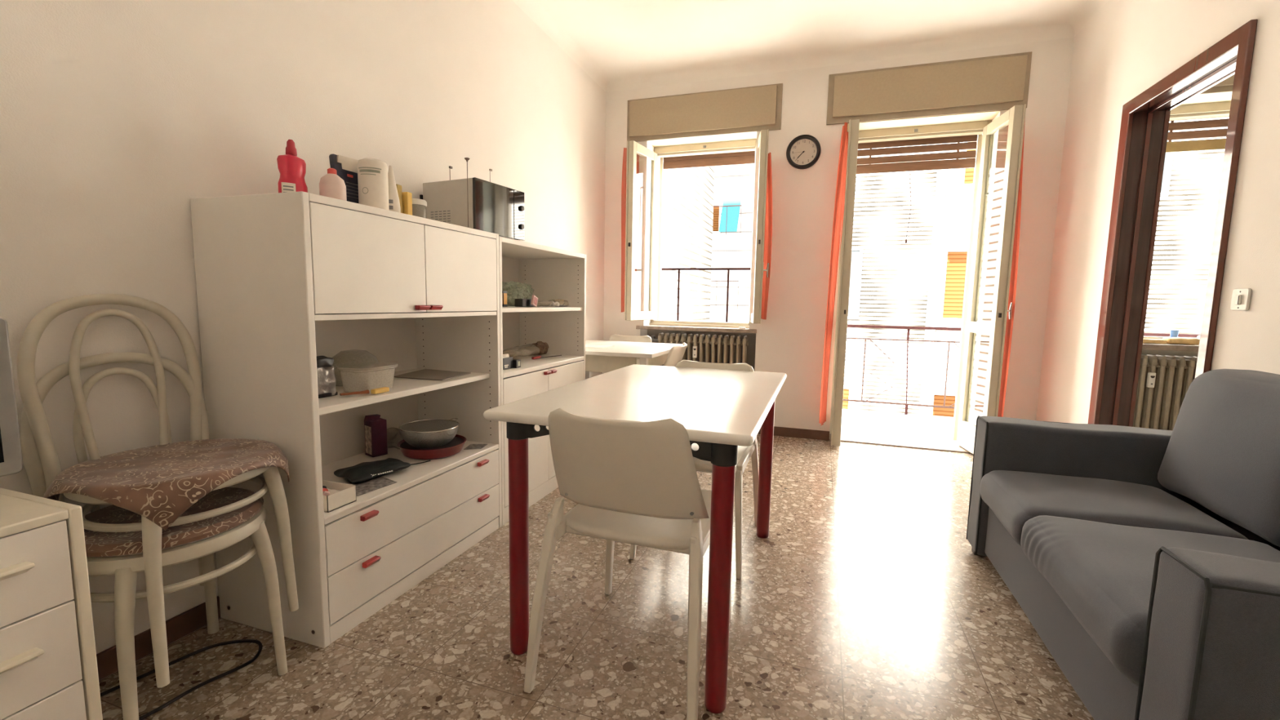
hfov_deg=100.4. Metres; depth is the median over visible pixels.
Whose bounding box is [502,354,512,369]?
tissue box
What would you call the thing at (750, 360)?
wall niche
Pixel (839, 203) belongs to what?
curtain
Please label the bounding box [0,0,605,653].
wall
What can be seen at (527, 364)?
shelf
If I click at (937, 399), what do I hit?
shutter
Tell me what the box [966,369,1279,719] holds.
sofa
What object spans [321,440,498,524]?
shelf
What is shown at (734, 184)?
apartment building
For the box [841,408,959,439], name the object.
floor
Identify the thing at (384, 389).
brush
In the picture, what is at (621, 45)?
ceiling
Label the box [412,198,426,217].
lidded jar
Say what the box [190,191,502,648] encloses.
storage cabinet
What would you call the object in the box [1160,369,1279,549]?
cushion
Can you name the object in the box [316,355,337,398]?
jar
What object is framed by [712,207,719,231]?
shutter
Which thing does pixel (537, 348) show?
bag
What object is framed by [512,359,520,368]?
box
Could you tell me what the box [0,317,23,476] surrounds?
television
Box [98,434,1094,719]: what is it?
floor
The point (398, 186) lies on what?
pack
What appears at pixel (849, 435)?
sill
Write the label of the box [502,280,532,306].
potted plant
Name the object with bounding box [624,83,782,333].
window
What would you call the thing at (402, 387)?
shelf
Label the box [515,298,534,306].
box
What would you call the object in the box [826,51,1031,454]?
door
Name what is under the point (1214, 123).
roller shutter
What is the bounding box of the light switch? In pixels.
[1230,288,1251,310]
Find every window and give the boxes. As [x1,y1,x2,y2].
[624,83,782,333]
[1142,75,1234,351]
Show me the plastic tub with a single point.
(363, 367)
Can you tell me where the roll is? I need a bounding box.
[357,158,389,210]
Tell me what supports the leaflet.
on the storage cabinet at (285, 281)
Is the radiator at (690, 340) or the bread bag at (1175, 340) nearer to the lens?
the bread bag at (1175, 340)
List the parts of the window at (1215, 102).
sill, panel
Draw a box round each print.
[283,185,293,192]
[346,182,358,199]
[358,166,381,194]
[370,470,392,476]
[388,199,393,209]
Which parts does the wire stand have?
rod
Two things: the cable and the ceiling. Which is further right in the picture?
the ceiling
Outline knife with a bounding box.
[531,355,561,359]
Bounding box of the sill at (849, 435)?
[829,427,970,453]
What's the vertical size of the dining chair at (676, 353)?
0.794 m
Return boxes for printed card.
[463,444,487,449]
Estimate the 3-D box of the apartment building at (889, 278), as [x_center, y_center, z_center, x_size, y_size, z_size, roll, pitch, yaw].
[4.762,-2.703,12.407,2.800,17.000,5.040,3,7,19]
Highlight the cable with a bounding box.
[100,639,262,719]
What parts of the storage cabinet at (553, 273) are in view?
panel, panel, door, panel, handle, panel, door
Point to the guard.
(728, 269)
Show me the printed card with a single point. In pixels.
(471, 446)
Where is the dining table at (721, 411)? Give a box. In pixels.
[483,364,786,713]
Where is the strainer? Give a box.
[398,417,459,448]
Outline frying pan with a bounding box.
[397,433,466,459]
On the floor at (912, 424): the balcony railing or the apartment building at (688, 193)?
the balcony railing
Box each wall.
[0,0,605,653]
[603,37,1198,431]
[1035,0,1279,424]
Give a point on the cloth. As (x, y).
(158, 483)
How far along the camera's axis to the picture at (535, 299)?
2.92 m
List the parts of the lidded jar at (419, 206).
lid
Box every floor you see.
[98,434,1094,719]
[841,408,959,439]
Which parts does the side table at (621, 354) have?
leg, leg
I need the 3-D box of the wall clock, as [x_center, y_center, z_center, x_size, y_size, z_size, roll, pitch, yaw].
[1.254,-1.598,4.095,0.256,0.256,0.030,3,7,19]
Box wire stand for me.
[448,157,492,227]
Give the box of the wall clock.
[786,134,821,168]
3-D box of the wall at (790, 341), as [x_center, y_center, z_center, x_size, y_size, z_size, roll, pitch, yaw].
[2.380,-0.788,4.031,5.555,2.920,0.420,3,7,19]
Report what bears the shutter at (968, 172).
hanging from the apartment building at (954, 187)
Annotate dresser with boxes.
[0,487,102,719]
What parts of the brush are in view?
handle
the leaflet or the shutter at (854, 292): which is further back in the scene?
the shutter at (854, 292)
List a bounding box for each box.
[364,413,387,457]
[502,290,506,306]
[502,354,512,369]
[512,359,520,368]
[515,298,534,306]
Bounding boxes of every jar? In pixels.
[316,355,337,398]
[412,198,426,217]
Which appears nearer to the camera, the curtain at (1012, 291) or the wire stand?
the wire stand
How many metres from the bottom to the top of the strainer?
0.103 m
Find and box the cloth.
[43,438,289,530]
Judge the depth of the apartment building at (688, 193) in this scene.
10.15 m
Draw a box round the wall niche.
[647,329,755,370]
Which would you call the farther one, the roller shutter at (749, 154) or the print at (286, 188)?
the roller shutter at (749, 154)
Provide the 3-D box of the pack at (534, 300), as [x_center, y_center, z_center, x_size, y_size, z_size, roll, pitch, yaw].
[-0.578,-0.323,2.927,0.013,0.065,0.062,3,7,19]
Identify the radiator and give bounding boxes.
[651,332,748,365]
[1133,354,1197,430]
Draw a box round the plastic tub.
[336,361,398,392]
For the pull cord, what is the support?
hanging from the wall at (790, 341)
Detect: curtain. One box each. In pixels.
[621,147,639,312]
[760,152,772,319]
[818,122,848,425]
[997,120,1025,417]
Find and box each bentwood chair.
[17,293,298,688]
[19,351,288,719]
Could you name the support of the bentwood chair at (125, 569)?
on the floor at (866, 596)
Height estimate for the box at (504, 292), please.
0.082 m
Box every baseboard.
[96,595,220,680]
[757,426,829,440]
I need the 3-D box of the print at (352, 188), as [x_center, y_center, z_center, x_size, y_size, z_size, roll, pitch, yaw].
[-1.044,-0.592,1.945,0.001,0.098,0.078,3,7,19]
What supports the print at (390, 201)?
attached to the squeeze bottle at (393, 199)
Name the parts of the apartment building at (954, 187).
railing, railing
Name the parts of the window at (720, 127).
sash, sill, frame, panel, sash, handle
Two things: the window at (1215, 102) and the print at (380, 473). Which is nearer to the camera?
the print at (380, 473)
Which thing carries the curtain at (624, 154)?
hanging from the window at (720, 127)
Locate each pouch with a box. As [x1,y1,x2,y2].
[328,154,358,203]
[333,456,431,481]
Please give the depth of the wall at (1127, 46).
2.79 m
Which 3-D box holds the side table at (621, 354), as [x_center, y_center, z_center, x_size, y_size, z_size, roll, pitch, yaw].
[-0.186,0.270,3.932,0.853,0.748,0.920,3,7,19]
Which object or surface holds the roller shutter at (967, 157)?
attached to the wall at (790, 341)
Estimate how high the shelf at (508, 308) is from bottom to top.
0.022 m
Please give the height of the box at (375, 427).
0.168 m
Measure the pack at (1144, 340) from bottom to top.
0.029 m
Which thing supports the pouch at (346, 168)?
on the storage cabinet at (285, 281)
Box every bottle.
[276,139,307,192]
[319,168,346,200]
[387,165,400,213]
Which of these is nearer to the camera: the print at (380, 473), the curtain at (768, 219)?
the print at (380, 473)
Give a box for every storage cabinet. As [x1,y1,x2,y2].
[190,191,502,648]
[498,235,586,525]
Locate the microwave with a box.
[419,177,524,240]
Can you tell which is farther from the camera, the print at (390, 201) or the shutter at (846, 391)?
the shutter at (846, 391)
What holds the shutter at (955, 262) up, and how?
hanging from the apartment building at (954, 187)
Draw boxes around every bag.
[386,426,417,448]
[502,341,548,356]
[547,299,568,306]
[1162,337,1199,345]
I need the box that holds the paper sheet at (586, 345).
[585,344,612,348]
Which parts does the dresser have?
handle, handle, drawer, drawer, drawer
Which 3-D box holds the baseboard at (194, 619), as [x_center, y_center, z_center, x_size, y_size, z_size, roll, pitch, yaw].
[-1.197,0.761,2.364,0.012,0.075,5.330,3,7,19]
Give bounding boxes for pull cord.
[904,153,911,243]
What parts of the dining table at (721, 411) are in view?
leg, leg, leg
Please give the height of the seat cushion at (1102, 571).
0.177 m
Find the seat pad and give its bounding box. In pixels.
[84,487,263,557]
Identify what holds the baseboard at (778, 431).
attached to the wall at (790, 341)
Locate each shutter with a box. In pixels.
[663,151,755,160]
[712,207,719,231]
[842,388,848,408]
[848,250,859,316]
[857,134,977,164]
[932,394,960,417]
[942,251,973,318]
[964,135,982,183]
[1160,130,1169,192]
[1167,116,1228,142]
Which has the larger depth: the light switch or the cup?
the cup
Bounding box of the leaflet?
[352,475,396,496]
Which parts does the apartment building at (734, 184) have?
railing, railing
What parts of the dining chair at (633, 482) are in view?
leg, rail, leg, cross rail, backrest, seat, leg, rail, leg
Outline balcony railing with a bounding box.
[843,324,1199,414]
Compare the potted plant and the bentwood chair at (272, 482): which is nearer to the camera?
the bentwood chair at (272, 482)
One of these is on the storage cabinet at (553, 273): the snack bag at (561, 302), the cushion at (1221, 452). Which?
the snack bag at (561, 302)
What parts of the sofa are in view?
armrest, armrest, backrest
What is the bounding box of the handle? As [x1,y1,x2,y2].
[332,349,382,377]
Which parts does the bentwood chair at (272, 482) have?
leg, seat, leg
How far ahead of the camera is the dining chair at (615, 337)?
4.54 m
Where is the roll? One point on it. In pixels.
(372, 173)
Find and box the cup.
[1168,329,1179,337]
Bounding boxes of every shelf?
[318,368,488,415]
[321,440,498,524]
[502,306,582,312]
[502,352,583,377]
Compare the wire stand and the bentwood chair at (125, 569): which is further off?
the wire stand
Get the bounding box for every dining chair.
[524,408,731,719]
[602,333,651,373]
[629,360,759,579]
[663,342,686,366]
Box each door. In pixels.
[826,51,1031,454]
[1087,18,1257,426]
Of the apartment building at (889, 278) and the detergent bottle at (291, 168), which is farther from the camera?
the apartment building at (889, 278)
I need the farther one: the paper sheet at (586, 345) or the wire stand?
the paper sheet at (586, 345)
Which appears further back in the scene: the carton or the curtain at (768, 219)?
the curtain at (768, 219)
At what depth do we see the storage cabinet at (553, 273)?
3.26 m
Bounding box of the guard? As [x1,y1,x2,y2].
[661,267,751,322]
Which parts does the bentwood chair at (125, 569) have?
leg, seat, leg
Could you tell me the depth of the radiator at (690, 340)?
4.54 m
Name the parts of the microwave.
door, control panel, knob, knob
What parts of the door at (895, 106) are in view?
sash, panel, sash, handle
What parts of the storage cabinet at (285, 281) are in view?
panel, panel, door, handle, handle, panel, drawer, drawer, handle, handle, panel, door, handle, handle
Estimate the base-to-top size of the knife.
0.014 m
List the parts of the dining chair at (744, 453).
leg, backrest, seat, leg, rail, leg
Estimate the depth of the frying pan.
2.22 m
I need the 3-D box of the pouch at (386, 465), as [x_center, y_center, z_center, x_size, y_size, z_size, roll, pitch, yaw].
[-0.963,0.403,2.047,0.175,0.048,0.345,6,8,36]
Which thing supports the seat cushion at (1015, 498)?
on the sofa
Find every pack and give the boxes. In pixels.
[395,183,402,213]
[401,191,412,215]
[530,294,537,306]
[1142,338,1166,343]
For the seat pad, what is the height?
0.034 m
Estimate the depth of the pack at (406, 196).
2.11 m
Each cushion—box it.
[979,471,1250,542]
[1017,515,1279,685]
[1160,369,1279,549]
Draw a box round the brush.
[339,386,389,395]
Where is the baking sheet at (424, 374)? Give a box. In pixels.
[394,368,471,380]
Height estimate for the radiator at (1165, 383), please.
0.775 m
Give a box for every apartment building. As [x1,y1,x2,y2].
[660,166,714,321]
[709,163,755,323]
[842,143,939,414]
[919,135,982,417]
[1143,116,1229,334]
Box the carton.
[322,480,356,512]
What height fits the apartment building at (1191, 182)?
17.000 m
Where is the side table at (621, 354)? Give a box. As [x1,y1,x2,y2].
[585,339,687,378]
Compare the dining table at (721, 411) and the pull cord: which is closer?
the dining table at (721, 411)
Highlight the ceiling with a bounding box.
[511,0,1108,92]
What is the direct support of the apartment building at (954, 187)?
on the ground
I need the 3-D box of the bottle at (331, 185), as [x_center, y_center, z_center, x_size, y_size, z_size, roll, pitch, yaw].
[-1.046,-0.580,1.817,0.080,0.142,0.080,3,7,19]
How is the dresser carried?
on the floor at (866, 596)
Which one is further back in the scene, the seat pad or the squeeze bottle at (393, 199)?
the squeeze bottle at (393, 199)
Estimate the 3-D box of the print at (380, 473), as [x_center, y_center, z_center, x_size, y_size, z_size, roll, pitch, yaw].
[-0.936,0.410,1.938,0.006,0.010,0.080,6,8,38]
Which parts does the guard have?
post, handrail, post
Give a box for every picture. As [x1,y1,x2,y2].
[364,425,372,454]
[533,297,537,305]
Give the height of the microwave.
0.249 m
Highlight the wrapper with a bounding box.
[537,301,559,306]
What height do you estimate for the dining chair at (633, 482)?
0.794 m
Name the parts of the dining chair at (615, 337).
backrest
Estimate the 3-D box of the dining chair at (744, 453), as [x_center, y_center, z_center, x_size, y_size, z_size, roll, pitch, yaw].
[0.272,0.424,2.374,0.484,0.794,0.558,3,7,19]
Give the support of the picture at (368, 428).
attached to the box at (375, 427)
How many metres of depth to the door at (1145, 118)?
2.77 m
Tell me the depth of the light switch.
1.97 m
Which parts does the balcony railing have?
post, handrail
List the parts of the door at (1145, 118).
casing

